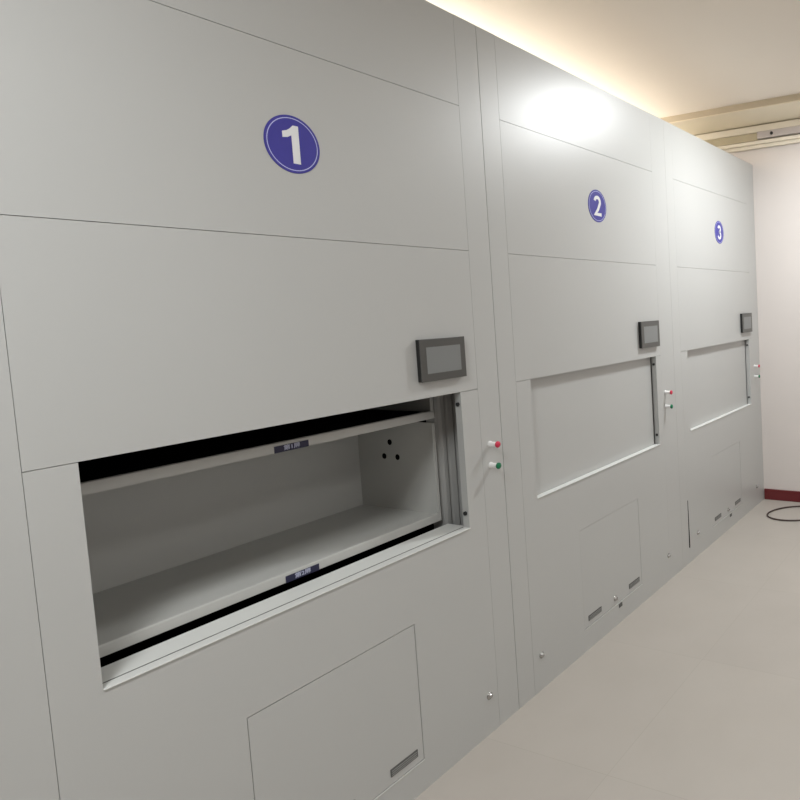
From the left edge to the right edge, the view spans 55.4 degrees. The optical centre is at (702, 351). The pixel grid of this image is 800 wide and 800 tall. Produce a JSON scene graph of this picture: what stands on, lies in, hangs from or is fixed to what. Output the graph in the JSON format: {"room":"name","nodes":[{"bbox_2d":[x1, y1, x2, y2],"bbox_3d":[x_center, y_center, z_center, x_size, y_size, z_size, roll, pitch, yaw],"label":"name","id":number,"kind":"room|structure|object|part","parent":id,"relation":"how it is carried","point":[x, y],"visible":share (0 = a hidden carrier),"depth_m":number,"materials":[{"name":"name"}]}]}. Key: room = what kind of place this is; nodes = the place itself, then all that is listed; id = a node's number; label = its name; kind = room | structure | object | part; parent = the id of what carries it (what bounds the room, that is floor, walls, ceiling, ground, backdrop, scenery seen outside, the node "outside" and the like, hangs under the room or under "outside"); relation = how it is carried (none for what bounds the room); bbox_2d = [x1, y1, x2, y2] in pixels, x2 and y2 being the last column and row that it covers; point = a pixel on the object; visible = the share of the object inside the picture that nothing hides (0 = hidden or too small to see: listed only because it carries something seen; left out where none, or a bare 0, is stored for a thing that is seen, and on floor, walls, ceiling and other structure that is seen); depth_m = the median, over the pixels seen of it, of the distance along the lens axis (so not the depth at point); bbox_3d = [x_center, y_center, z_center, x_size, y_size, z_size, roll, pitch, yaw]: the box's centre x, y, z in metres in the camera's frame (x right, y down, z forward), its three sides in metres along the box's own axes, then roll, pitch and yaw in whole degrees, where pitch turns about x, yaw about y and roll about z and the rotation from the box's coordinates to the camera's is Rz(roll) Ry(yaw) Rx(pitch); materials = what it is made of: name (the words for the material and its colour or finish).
{"room":"storage room","nodes":[
{"label":"storage room","id":0,"kind":"room"},
{"bbox_2d":[414,499,799,799],"bbox_3d":[0.084,1.557,1.408,6.000,0.060,7.930,-1,4,25],"label":"floor","id":1,"kind":"structure","parent":0,"point":[694,694],"depth_m":2.69,"materials":[{"name":"beige tile"}]},
{"bbox_2d":[0,0,518,799],"bbox_3d":[-1.623,0.178,2.159,1.195,2.726,1.492,-1,4,25],"label":"storage cabinet","id":2,"kind":"object","parent":1,"relation":"on","point":[254,545],"visible":1,"depth_m":1.82,"materials":[{"name":"grey metal"}]},
{"bbox_3d":[-1.171,-0.591,1.872,0.030,0.530,1.281,-1,4,25],"label":"number panel","id":3,"kind":"part","parent":2,"relation":"part of","materials":[{"name":"grey paint"}]},
{"bbox_3d":[-1.149,-0.065,1.909,0.030,0.521,1.281,-1,4,25],"label":"header panel","id":4,"kind":"part","parent":2,"relation":"part of","materials":[{"name":"grey paint"}]},
{"bbox_2d":[77,397,433,495],"bbox_3d":[-1.458,0.113,2.074,0.437,0.379,1.112,-1,4,25],"label":"tray","id":5,"kind":"object","parent":2,"relation":"on","point":[126,469],"depth_m":1.97,"materials":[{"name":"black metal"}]},
{"bbox_3d":[-1.110,0.864,1.975,0.030,1.341,1.281,-1,4,25],"label":"panel","id":6,"kind":"part","parent":2,"relation":"part of","materials":[{"name":"grey paint"}]},
{"bbox_2d":[82,422,441,657],"bbox_3d":[-1.442,0.508,2.102,0.437,0.379,1.112,-1,4,25],"label":"tray","id":7,"kind":"object","parent":2,"relation":"on","point":[165,554],"depth_m":2.19,"materials":[{"name":"grey metal"}]},
{"bbox_3d":[-1.113,0.707,1.964,0.033,0.004,1.106,-1,4,25],"label":"sill","id":8,"kind":"part","parent":2,"relation":"part of","materials":[{"name":"white paint"}]},
{"bbox_3d":[-1.189,-1.020,1.841,0.030,0.327,1.281,-1,4,25],"label":"panel","id":9,"kind":"part","parent":2,"relation":"part of","materials":[{"name":"grey paint"}]},
{"bbox_3d":[-1.086,1.185,1.999,0.011,0.476,0.540,-1,4,25],"label":"access door","id":10,"kind":"part","parent":2,"relation":"part of","materials":[{"name":"grey paint"}]},
{"bbox_3d":[-1.070,1.426,2.013,0.003,0.003,0.544,-1,4,25],"label":"door rail","id":11,"kind":"part","parent":2,"relation":"part of","materials":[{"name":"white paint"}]},
{"bbox_2d":[390,749,417,777],"bbox_3d":[-0.991,1.370,2.183,0.004,0.026,0.108,-1,4,25],"label":"vent","id":12,"kind":"object","parent":2,"relation":"attached to","point":[407,760],"depth_m":2.18,"materials":[{"name":"grey metal"}]},
{"bbox_3d":[-0.981,0.400,2.585,0.100,1.070,0.154,-1,4,25],"label":"guide post","id":13,"kind":"part","parent":2,"relation":"part of","materials":[{"name":"silver metal"}]},
{"bbox_2d":[475,25,682,708],"bbox_3d":[-0.995,0.055,3.523,1.195,2.726,1.519,-1,4,25],"label":"storage cabinet","id":14,"kind":"object","parent":1,"relation":"on","point":[575,176],"visible":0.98,"depth_m":3.09,"materials":[{"name":"grey metal"}]},
{"bbox_3d":[-0.572,-1.141,3.182,0.030,0.327,1.249,-1,4,25],"label":"panel","id":15,"kind":"part","parent":14,"relation":"part of","materials":[{"name":"grey paint"}]},
{"bbox_3d":[-0.554,-0.712,3.212,0.030,0.530,1.249,-1,4,25],"label":"number panel","id":16,"kind":"part","parent":14,"relation":"part of","materials":[{"name":"grey paint"}]},
{"bbox_3d":[-0.532,-0.186,3.250,0.030,0.521,1.249,-1,4,25],"label":"header panel","id":17,"kind":"part","parent":14,"relation":"part of","materials":[{"name":"grey paint"}]},
{"bbox_3d":[-0.526,0.332,3.302,0.011,0.525,1.104,-1,4,25],"label":"sliding door","id":18,"kind":"part","parent":14,"relation":"part of","materials":[{"name":"grey paint"}]},
{"bbox_3d":[-0.492,0.743,3.316,0.030,1.341,1.249,-1,4,25],"label":"panel","id":19,"kind":"part","parent":14,"relation":"part of","materials":[{"name":"grey paint"}]},
{"bbox_2d":[588,606,601,620],"bbox_3d":[-0.523,1.278,3.200,0.004,0.026,0.110,-1,4,25],"label":"vent","id":20,"kind":"object","parent":14,"relation":"attached to","point":[595,612],"depth_m":3.20,"materials":[{"name":"grey metal"}]},
{"bbox_3d":[-0.489,0.585,3.320,0.033,0.004,1.106,-1,4,25],"label":"sill","id":21,"kind":"part","parent":14,"relation":"part of","materials":[{"name":"white paint"}]},
{"bbox_3d":[-0.463,1.063,3.354,0.011,0.477,0.541,-1,4,25],"label":"access door","id":22,"kind":"part","parent":14,"relation":"part of","materials":[{"name":"grey paint"}]},
{"bbox_3d":[-0.446,1.304,3.368,0.003,0.003,0.544,-1,4,25],"label":"door rail","id":23,"kind":"part","parent":14,"relation":"part of","materials":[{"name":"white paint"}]},
{"bbox_2d":[629,577,639,588],"bbox_3d":[-0.367,1.248,3.539,0.004,0.026,0.108,-1,4,25],"label":"vent","id":24,"kind":"object","parent":14,"relation":"attached to","point":[634,582],"depth_m":3.54,"materials":[{"name":"grey metal"}]},
{"bbox_2d":[663,120,763,567],"bbox_3d":[-0.362,-0.069,4.898,1.195,2.726,1.517,-1,4,25],"label":"storage cabinet","id":25,"kind":"object","parent":1,"relation":"on","point":[710,198],"visible":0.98,"depth_m":4.52,"materials":[{"name":"grey metal"}]},
{"bbox_3d":[0.061,-1.265,4.556,0.030,0.327,1.253,-1,4,25],"label":"panel","id":26,"kind":"part","parent":25,"relation":"part of","materials":[{"name":"grey paint"}]},
{"bbox_3d":[0.079,-0.836,4.587,0.030,0.530,1.253,-1,4,25],"label":"number panel","id":27,"kind":"part","parent":25,"relation":"part of","materials":[{"name":"grey paint"}]},
{"bbox_3d":[0.101,-0.310,4.624,0.030,0.521,1.253,-1,4,25],"label":"header panel","id":28,"kind":"part","parent":25,"relation":"part of","materials":[{"name":"grey paint"}]},
{"bbox_3d":[0.106,0.208,4.675,0.011,0.525,1.104,-1,4,25],"label":"sliding door","id":29,"kind":"part","parent":25,"relation":"part of","materials":[{"name":"grey paint"}]},
{"bbox_3d":[0.140,0.619,4.690,0.030,1.341,1.253,-1,4,25],"label":"panel","id":30,"kind":"part","parent":25,"relation":"part of","materials":[{"name":"grey paint"}]},
{"bbox_3d":[0.143,0.461,4.692,0.033,0.004,1.106,-1,4,25],"label":"sill","id":31,"kind":"part","parent":25,"relation":"part of","materials":[{"name":"white paint"}]},
{"bbox_3d":[0.170,0.939,4.727,0.011,0.477,0.541,-1,4,25],"label":"access door","id":32,"kind":"part","parent":25,"relation":"part of","materials":[{"name":"grey paint"}]},
{"bbox_2d":[766,505,799,520],"bbox_3d":[0.968,1.228,5.013,0.961,0.011,0.350,-2,4,3],"label":"power cord","id":33,"kind":"object","parent":1,"relation":"on","point":[799,505],"visible":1,"depth_m":5.01,"materials":[{"name":"plastic"}]},
{"bbox_2d":[426,0,799,117],"bbox_3d":[-0.048,-1.562,1.187,6.000,0.060,7.930,-1,4,25],"label":"ceiling","id":34,"kind":"structure","parent":0,"point":[663,58],"depth_m":3.60,"materials":[{"name":"beige paint"}]},
{"bbox_2d":[729,143,799,498],"bbox_3d":[1.650,-0.322,4.842,5.800,3.070,0.099,-1,4,25],"label":"wall","id":35,"kind":"structure","parent":0,"point":[776,170],"depth_m":5.27,"materials":[{"name":"white paint"}]},
{"bbox_2d":[660,93,799,135],"bbox_3d":[1.470,-1.783,4.481,5.800,0.007,0.466,-1,4,25],"label":"trim","id":36,"kind":"structure","parent":35,"relation":"attached to","point":[785,111],"depth_m":4.99,"materials":[{"name":"beige"}]},
{"bbox_2d":[696,119,799,140],"bbox_3d":[1.556,-1.763,4.667,5.800,0.050,0.060,-1,4,25],"label":"trim","id":37,"kind":"structure","parent":35,"relation":"attached to","point":[753,129],"depth_m":5.19,"materials":[{"name":"beige"}]},
{"bbox_2d":[706,133,799,152],"bbox_3d":[1.563,-1.648,4.680,5.800,0.053,0.050,-1,4,25],"label":"trim","id":38,"kind":"structure","parent":35,"relation":"attached to","point":[793,139],"depth_m":5.17,"materials":[{"name":"beige"}]},
{"bbox_2d":[757,125,799,139],"bbox_3d":[0.685,-1.700,5.046,0.560,0.054,0.039,-1,4,25],"label":"box","id":39,"kind":"object","parent":35,"relation":"attached to","point":[785,131],"visible":1,"depth_m":5.08,"materials":[{"name":"grey plastic"}]},
{"bbox_2d":[764,488,799,501],"bbox_3d":[2.418,1.161,4.560,4.194,0.088,0.014,-1,4,25],"label":"baseboard","id":40,"kind":"structure","parent":35,"relation":"attached to","point":[771,494],"depth_m":5.37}
]}

